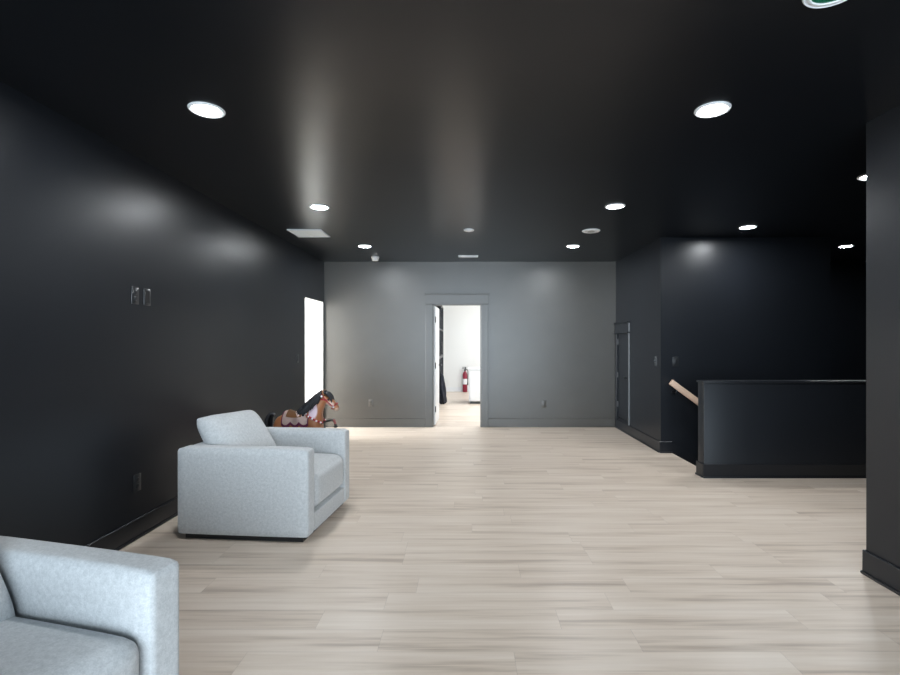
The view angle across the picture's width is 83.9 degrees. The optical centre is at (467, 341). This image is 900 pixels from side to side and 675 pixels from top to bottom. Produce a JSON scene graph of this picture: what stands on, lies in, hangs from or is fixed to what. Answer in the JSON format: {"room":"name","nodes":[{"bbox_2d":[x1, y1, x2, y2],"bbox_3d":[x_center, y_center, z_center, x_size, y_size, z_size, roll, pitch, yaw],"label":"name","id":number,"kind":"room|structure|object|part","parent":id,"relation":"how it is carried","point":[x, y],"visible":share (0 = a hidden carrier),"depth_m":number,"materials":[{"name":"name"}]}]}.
{"room":"lounge","nodes":[
{"label":"lounge","id":0,"kind":"room"},
{"bbox_2d":[0,81,323,545],"bbox_3d":[-2.460,0.040,2.675,0.120,2.760,11.590,0,0,0],"label":"wall","id":1,"kind":"structure","parent":0,"point":[99,390],"depth_m":3.36,"materials":[{"name":"grey paint"}]},
{"bbox_2d":[86,497,177,550],"bbox_3d":[-2.386,1.347,2.175,0.027,0.145,10.350,0,0,0],"label":"baseboard","id":2,"kind":"structure","parent":1,"relation":"attached to","point":[130,532],"depth_m":3.61,"materials":[{"name":"black paint"}]},
{"bbox_2d":[131,286,138,303],"bbox_3d":[-2.395,-0.335,3.600,0.010,0.124,0.078,0,0,0],"label":"outlet","id":3,"kind":"object","parent":1,"relation":"attached to","point":[134,290],"visible":1,"depth_m":3.59,"materials":[{"name":"grey plastic"}]},
{"bbox_2d":[134,473,140,492],"bbox_3d":[-2.395,1.020,3.625,0.010,0.124,0.078,0,0,0],"label":"outlet","id":4,"kind":"object","parent":1,"relation":"attached to","point":[137,478],"visible":1,"depth_m":3.62,"materials":[{"name":"grey plastic"}]},
{"bbox_2d":[144,288,150,305],"bbox_3d":[-2.396,-0.335,3.735,0.008,0.124,0.078,0,0,0],"label":"wall plate","id":5,"kind":"object","parent":1,"relation":"attached to","point":[147,292],"visible":1,"depth_m":3.73,"materials":[{"name":"grey plastic"}]},
{"bbox_2d":[305,297,322,392],"bbox_3d":[-2.455,0.378,7.810,0.119,2.085,0.920,0,0,0],"label":"trim","id":6,"kind":"structure","parent":1,"relation":"attached to","point":[319,304],"depth_m":8.26,"materials":[{"name":"white paint"}]},
{"bbox_2d":[305,300,315,401],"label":"window","id":7,"kind":"structure","parent":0,"point":[310,307],"depth_m":9.60,"materials":[{"name":"white glass"}]},
{"bbox_2d":[0,0,899,261],"bbox_3d":[2.600,-1.400,2.675,10.240,0.120,11.590,0,0,0],"label":"ceiling","id":8,"kind":"structure","parent":0,"point":[418,124],"depth_m":2.83,"materials":[{"name":"black paint"}]},
{"bbox_2d":[187,102,225,117],"bbox_3d":[-1.507,-1.335,2.885,0.196,0.010,0.196,0,0,0],"label":"recessed light","id":9,"kind":"object","parent":8,"relation":"in","point":[204,109],"visible":1,"depth_m":2.87,"materials":[{"name":"white plastic"}]},
{"bbox_2d":[192,105,220,115],"bbox_3d":[-1.507,-1.336,2.885,0.147,0.006,0.147,0,0,0],"label":"diffuser","id":10,"kind":"object","parent":9,"relation":"attached to","point":[201,110],"depth_m":2.88,"materials":[{"name":"white plastic"}]},
{"bbox_2d":[287,229,329,236],"bbox_3d":[-1.950,-1.334,6.145,0.410,0.012,0.410,0,0,0],"label":"ceiling vent","id":11,"kind":"object","parent":8,"relation":"in","point":[297,232],"visible":1,"depth_m":6.08,"materials":[{"name":"white metal"}]},
{"bbox_2d":[309,204,329,209],"bbox_3d":[-1.475,-1.335,4.960,0.196,0.010,0.196,0,0,0],"label":"recessed light","id":12,"kind":"object","parent":8,"relation":"in","point":[313,206],"visible":1,"depth_m":4.95,"materials":[{"name":"white plastic"}]},
{"bbox_2d":[312,206,326,208],"bbox_3d":[-1.475,-1.336,4.960,0.147,0.006,0.147,0,0,0],"label":"diffuser","id":13,"kind":"object","parent":12,"relation":"attached to","point":[313,207],"depth_m":4.96,"materials":[{"name":"white"}]},
{"bbox_2d":[358,245,371,247],"bbox_3d":[-1.440,-1.335,6.980,0.196,0.010,0.196,0,0,0],"label":"recessed light","id":14,"kind":"object","parent":8,"relation":"in","point":[361,246],"visible":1,"depth_m":6.98,"materials":[{"name":"white"}]},
{"bbox_2d":[371,256,378,260],"bbox_3d":[-1.462,-1.309,7.880,0.124,0.062,0.124,0,0,0],"label":"smoke detector","id":15,"kind":"object","parent":8,"relation":"attached to","point":[374,258],"visible":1,"depth_m":7.84,"materials":[{"name":"white plastic"}]},
{"bbox_2d":[458,255,477,256],"bbox_3d":[0.003,-1.335,7.790,0.310,0.010,0.150,0,0,0],"label":"ceiling vent","id":16,"kind":"object","parent":8,"relation":"in","point":[458,255],"visible":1,"depth_m":7.75,"materials":[{"name":"white metal"}]},
{"bbox_2d":[464,228,473,231],"bbox_3d":[0.010,-1.328,5.960,0.124,0.024,0.124,0,0,0],"label":"ceiling sensor","id":17,"kind":"object","parent":8,"relation":"attached to","point":[467,229],"visible":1,"depth_m":5.93,"materials":[{"name":"white plastic"}]},
{"bbox_2d":[566,245,579,247],"bbox_3d":[1.465,-1.335,6.980,0.196,0.010,0.196,0,0,0],"label":"recessed light","id":18,"kind":"object","parent":8,"relation":"in","point":[567,246],"visible":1,"depth_m":6.98,"materials":[{"name":"white"}]},
{"bbox_2d":[582,229,599,232],"bbox_3d":[1.482,-1.333,6.020,0.216,0.013,0.216,0,0,0],"label":"ceiling speaker","id":19,"kind":"object","parent":8,"relation":"attached to","point":[585,230],"visible":1,"depth_m":6.00,"materials":[{"name":"white plastic"}]},
{"bbox_2d":[605,203,624,209],"bbox_3d":[1.450,-1.335,4.930,0.196,0.010,0.196,0,0,0],"label":"recessed light","id":20,"kind":"object","parent":8,"relation":"in","point":[616,205],"visible":1,"depth_m":4.92,"materials":[{"name":"white plastic"}]},
{"bbox_2d":[607,205,622,208],"bbox_3d":[1.450,-1.336,4.930,0.147,0.006,0.147,0,0,0],"label":"diffuser","id":21,"kind":"object","parent":20,"relation":"attached to","point":[608,206],"depth_m":4.92,"materials":[{"name":"white plastic"}]},
{"bbox_2d":[694,101,731,117],"bbox_3d":[1.408,-1.335,2.880,0.196,0.010,0.196,0,0,0],"label":"recessed light","id":22,"kind":"object","parent":8,"relation":"in","point":[712,109],"visible":1,"depth_m":2.87,"materials":[{"name":"white plastic"}]},
{"bbox_2d":[698,104,726,115],"bbox_3d":[1.408,-1.336,2.880,0.147,0.006,0.147,0,0,0],"label":"diffuser","id":23,"kind":"object","parent":22,"relation":"attached to","point":[706,109],"depth_m":2.87,"materials":[{"name":"white plastic"}]},
{"bbox_2d":[738,225,756,229],"bbox_3d":[3.260,-1.335,5.826,0.196,0.010,0.196,0,0,0],"label":"recessed light","id":24,"kind":"object","parent":8,"relation":"in","point":[746,226],"visible":1,"depth_m":5.82,"materials":[{"name":"white plastic"}]},
{"bbox_2d":[802,0,845,7],"bbox_3d":[1.390,-1.334,1.893,0.210,0.012,0.210,0,0,0],"label":"recessed light","id":25,"kind":"object","parent":8,"relation":"in","point":[808,3],"visible":1,"depth_m":1.97,"materials":[{"name":"white"}]},
{"bbox_2d":[838,245,854,247],"bbox_3d":[5.276,-1.335,6.980,0.196,0.010,0.196,0,0,0],"label":"recessed light","id":26,"kind":"object","parent":8,"relation":"in","point":[841,246],"visible":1,"depth_m":6.98,"materials":[{"name":"white"}]},
{"bbox_2d":[857,174,865,180],"bbox_3d":[3.262,-1.335,4.036,0.196,0.010,0.196,0,0,0],"label":"recessed light","id":27,"kind":"object","parent":8,"relation":"in","point":[862,177],"visible":0.27,"depth_m":4.07,"materials":[{"name":"white plastic"}]},
{"bbox_2d":[443,306,479,386],"bbox_3d":[1.140,-0.280,11.465,3.960,3.400,5.990,0,0,0],"label":"wall","id":28,"kind":"structure","parent":0,"point":[461,324],"depth_m":14.34,"materials":[{"name":"white paint"}]},
{"bbox_2d":[446,387,468,391],"bbox_3d":[1.140,1.360,14.332,3.720,0.120,0.015,0,0,0],"label":"baseboard","id":29,"kind":"structure","parent":28,"relation":"attached to","point":[448,389],"depth_m":14.33,"materials":[{"name":"white paint"}]},
{"bbox_2d":[119,392,899,674],"bbox_3d":[1.210,1.470,5.740,13.020,0.100,17.720,0,0,0],"label":"floor","id":30,"kind":"structure","parent":0,"point":[456,546],"depth_m":3.05,"materials":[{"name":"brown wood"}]},
{"bbox_2d":[0,536,178,674],"bbox_3d":[-1.599,0.990,1.450,0.994,0.860,0.932,0,0,14],"label":"armchair","id":31,"kind":"object","parent":30,"relation":"on","point":[66,609],"visible":1,"depth_m":1.69,"materials":[{"name":"grey fabric"}]},
{"bbox_2d":[0,573,15,621],"bbox_3d":[-1.806,0.790,1.513,0.388,0.459,0.624,0,0,14],"label":"cushion","id":32,"kind":"object","parent":31,"relation":"on","point":[7,580],"depth_m":1.74,"materials":[{"name":"grey fabric"}]},
{"bbox_2d":[0,617,138,674],"bbox_3d":[-1.516,1.096,1.429,0.823,0.322,0.644,0,0,14],"label":"seat cushion","id":33,"kind":"object","parent":31,"relation":"on","point":[28,645],"depth_m":1.57,"materials":[{"name":"grey fabric"}]},
{"bbox_2d":[178,410,348,541],"bbox_3d":[-1.571,0.994,4.011,0.994,0.852,0.932,0,0,5],"label":"armchair","id":34,"kind":"object","parent":30,"relation":"on","point":[247,479],"visible":1,"depth_m":3.57,"materials":[{"name":"grey fabric"}]},
{"bbox_2d":[197,410,275,445],"bbox_3d":[-1.836,0.798,4.034,0.388,0.461,0.620,0,0,17],"label":"cushion","id":35,"kind":"object","parent":34,"relation":"on","point":[245,427],"depth_m":3.91,"materials":[{"name":"grey fabric"}]},
{"bbox_3d":[-1.606,1.071,3.620,0.980,0.629,0.147,0,0,5],"label":"arm","id":36,"kind":"part","parent":34,"relation":"part of","materials":[{"name":"grey fabric"}]},
{"bbox_3d":[-1.538,1.071,4.402,0.980,0.629,0.147,0,0,5],"label":"arm","id":37,"kind":"part","parent":34,"relation":"part of","materials":[{"name":"grey fabric"}]},
{"bbox_2d":[314,453,342,506],"bbox_3d":[-1.485,1.096,4.003,0.823,0.322,0.644,0,0,5],"label":"seat cushion","id":38,"kind":"object","parent":34,"relation":"on","point":[328,467],"depth_m":3.95,"materials":[{"name":"grey fabric"}]},
{"bbox_3d":[-1.490,1.312,4.004,0.805,0.135,0.652,0,0,5],"label":"panel","id":39,"kind":"part","parent":34,"relation":"part of","materials":[{"name":"grey fabric"}]},
{"bbox_2d":[264,389,338,427],"bbox_3d":[-1.810,0.965,5.449,0.907,0.902,0.368,0,0,4],"label":"horse","id":40,"kind":"object","parent":30,"relation":"on","point":[310,414],"visible":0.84,"depth_m":5.37},
{"bbox_2d":[281,410,308,426],"bbox_3d":[-1.845,0.835,5.451,0.300,0.189,0.240,0,0,4],"label":"saddle","id":41,"kind":"object","parent":40,"relation":"on","point":[289,418],"depth_m":5.35,"materials":[{"name":"pink fabric"}]},
{"bbox_2d":[439,373,446,403],"bbox_3d":[-0.587,1.075,11.611,0.198,0.690,0.556,0,0,0],"label":"cloth bundle","id":42,"kind":"object","parent":30,"relation":"on","point":[442,388],"visible":0.98,"depth_m":11.45,"materials":[{"name":"black fabric"}]},
{"bbox_2d":[462,367,467,391],"bbox_3d":[-0.078,1.065,14.210,0.141,0.710,0.161,0,0,-43],"label":"fire extinguisher","id":43,"kind":"object","parent":30,"relation":"on","point":[465,379],"visible":1,"depth_m":14.17,"materials":[{"name":"red metal"}]},
{"bbox_2d":[468,367,479,403],"bbox_3d":[0.770,1.015,11.755,1.540,0.810,0.691,0,0,0],"label":"base cabinet","id":44,"kind":"object","parent":30,"relation":"on","point":[474,372],"visible":0.26,"depth_m":11.44,"materials":[{"name":"white wood"}]},
{"bbox_2d":[468,367,479,369],"bbox_3d":[0.770,0.625,11.770,1.540,0.030,0.660,0,0,0],"label":"countertop","id":45,"kind":"structure","parent":44,"relation":"on","point":[469,368],"depth_m":11.51,"materials":[{"name":"white ceramic"}]},
{"bbox_3d":[0.405,1.000,11.451,0.710,0.680,0.018,0,0,0],"label":"door","id":46,"kind":"part","parent":44,"relation":"part of","materials":[{"name":"white wood"}]},
{"bbox_2d":[324,262,865,425],"bbox_3d":[2.660,1.240,8.410,10.120,5.160,0.120,0,0,0],"label":"wall","id":47,"kind":"structure","parent":0,"point":[551,326],"depth_m":8.35,"materials":[{"name":"grey paint"}]},
{"bbox_2d":[369,399,372,406],"bbox_3d":[-1.620,1.020,8.345,0.078,0.124,0.010,0,0,0],"label":"outlet","id":48,"kind":"object","parent":47,"relation":"attached to","point":[370,400],"visible":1,"depth_m":8.34,"materials":[{"name":"grey plastic"}]},
{"bbox_2d":[434,306,441,424],"bbox_3d":[-0.535,0.399,8.861,0.096,2.018,0.786,0,0,1],"label":"door","id":49,"kind":"structure","parent":47,"relation":"in","point":[436,310],"depth_m":8.65,"materials":[{"name":"white wood"}]},
{"bbox_2d":[424,293,489,426],"bbox_3d":[-0.185,0.303,8.392,1.089,2.233,0.156,0,0,0],"label":"trim","id":50,"kind":"structure","parent":47,"relation":"attached to","point":[431,299],"depth_m":8.33,"materials":[{"name":"grey paint"}]},
{"bbox_2d":[325,418,614,426],"bbox_3d":[0.035,1.347,8.336,4.840,0.145,0.027,0,0,0],"label":"baseboard","id":51,"kind":"structure","parent":47,"relation":"attached to","point":[340,422],"depth_m":8.34,"materials":[{"name":"grey paint"}]},
{"bbox_2d":[542,400,545,407],"bbox_3d":[1.270,1.035,8.345,0.078,0.124,0.010,0,0,0],"label":"outlet","id":52,"kind":"object","parent":47,"relation":"attached to","point":[543,401],"visible":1,"depth_m":8.34,"materials":[{"name":"grey plastic"}]},
{"bbox_2d":[616,240,656,438],"bbox_3d":[2.530,0.040,7.440,0.120,2.760,1.820,0,0,0],"label":"wall","id":53,"kind":"structure","parent":0,"point":[636,273],"depth_m":7.16,"materials":[{"name":"grey paint"}]},
{"bbox_2d":[617,333,626,420],"bbox_3d":[2.466,0.547,7.986,0.088,1.363,0.540,0,0,0],"label":"door","id":54,"kind":"structure","parent":53,"relation":"in","point":[622,338],"depth_m":8.01,"materials":[{"name":"grey paint"}]},
{"bbox_2d":[614,321,629,424],"bbox_3d":[2.447,0.480,7.970,0.045,1.590,0.720,0,0,0],"label":"trim","id":55,"kind":"structure","parent":53,"relation":"attached to","point":[620,327],"depth_m":8.25,"materials":[{"name":"black paint"}]},
{"bbox_2d":[615,419,659,452],"bbox_3d":[2.457,1.347,7.380,0.027,0.145,1.940,0,0,0],"label":"baseboard","id":56,"kind":"structure","parent":53,"relation":"attached to","point":[649,441],"depth_m":7.16,"materials":[{"name":"black paint"}]},
{"bbox_2d":[657,237,829,457],"bbox_3d":[3.558,1.240,7.380,2.176,5.160,1.940,0,0,0],"label":"wall","id":57,"kind":"structure","parent":0,"point":[729,308],"depth_m":6.41,"materials":[{"name":"grey paint"}]},
{"bbox_2d":[628,323,629,425],"bbox_3d":[2.458,0.490,7.626,0.023,1.570,0.008,0,0,0],"label":"trim","id":58,"kind":"structure","parent":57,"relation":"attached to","point":[628,323],"depth_m":7.62,"materials":[{"name":"grey"}]},
{"bbox_2d":[660,442,672,452],"bbox_3d":[2.535,1.347,6.396,0.160,0.145,0.027,0,0,0],"label":"baseboard","id":59,"kind":"structure","parent":57,"relation":"attached to","point":[665,447],"depth_m":6.39,"materials":[{"name":"black paint"}]},
{"bbox_2d":[673,357,678,365],"bbox_3d":[2.660,0.250,6.405,0.078,0.124,0.010,0,0,0],"label":"light switch","id":60,"kind":"object","parent":57,"relation":"attached to","point":[675,359],"visible":1,"depth_m":6.40,"materials":[{"name":"grey plastic"}]},
{"bbox_2d":[669,380,697,404],"bbox_3d":[4.017,1.576,6.364,2.933,2.195,0.092,0,0,0],"label":"handrail","id":61,"kind":"object","parent":57,"relation":"attached to","point":[682,390],"visible":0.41,"depth_m":6.32,"materials":[{"name":"brown wood"}]},
{"bbox_2d":[672,442,697,465],"bbox_3d":[4.310,2.519,6.402,3.400,2.489,0.015,0,0,0],"label":"trim","id":62,"kind":"structure","parent":57,"relation":"attached to","point":[676,449],"depth_m":6.39,"materials":[{"name":"black paint"}]},
{"bbox_2d":[698,382,865,463],"bbox_3d":[5.035,2.125,5.300,5.130,3.390,0.140,0,0,0],"label":"wall","id":63,"kind":"structure","parent":0,"point":[739,423],"depth_m":5.23,"materials":[{"name":"grey paint"}]},
{"bbox_2d":[695,460,865,477],"bbox_3d":[5.021,1.347,5.294,5.157,0.145,0.182,0,0,0],"label":"baseboard","id":64,"kind":"structure","parent":63,"relation":"attached to","point":[702,470],"depth_m":5.21,"materials":[{"name":"black paint"}]},
{"bbox_2d":[696,380,865,382],"bbox_3d":[5.029,0.419,5.300,5.142,0.022,0.164,0,0,0],"label":"trim","id":65,"kind":"structure","parent":63,"relation":"on","point":[700,381],"depth_m":5.22,"materials":[{"name":"black paint"}]},
{"bbox_2d":[866,105,899,567],"bbox_3d":[5.079,0.040,-0.030,5.283,2.760,6.180,0,0,0],"label":"wall column","id":66,"kind":"structure","parent":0,"point":[882,132],"depth_m":2.94,"materials":[{"name":"grey paint"}]},
{"bbox_2d":[860,550,899,595],"bbox_3d":[5.005,1.347,0.043,5.190,0.145,6.087,0,0,0],"label":"baseboard","id":67,"kind":"structure","parent":66,"relation":"attached to","point":[875,568],"depth_m":2.93,"materials":[{"name":"black paint"}]},
{"bbox_3d":[-0.780,-0.280,11.405,0.120,3.400,5.870,0,0,0],"label":"wall","id":68,"kind":"structure","parent":0,"visible":0},
{"bbox_2d":[436,306,442,379],"bbox_3d":[-0.740,0.220,12.225,0.140,2.400,4.050,0,0,0],"label":"window","id":69,"kind":"structure","parent":68,"relation":"in","point":[440,308],"depth_m":12.90,"materials":[{"name":"black"}]}
]}

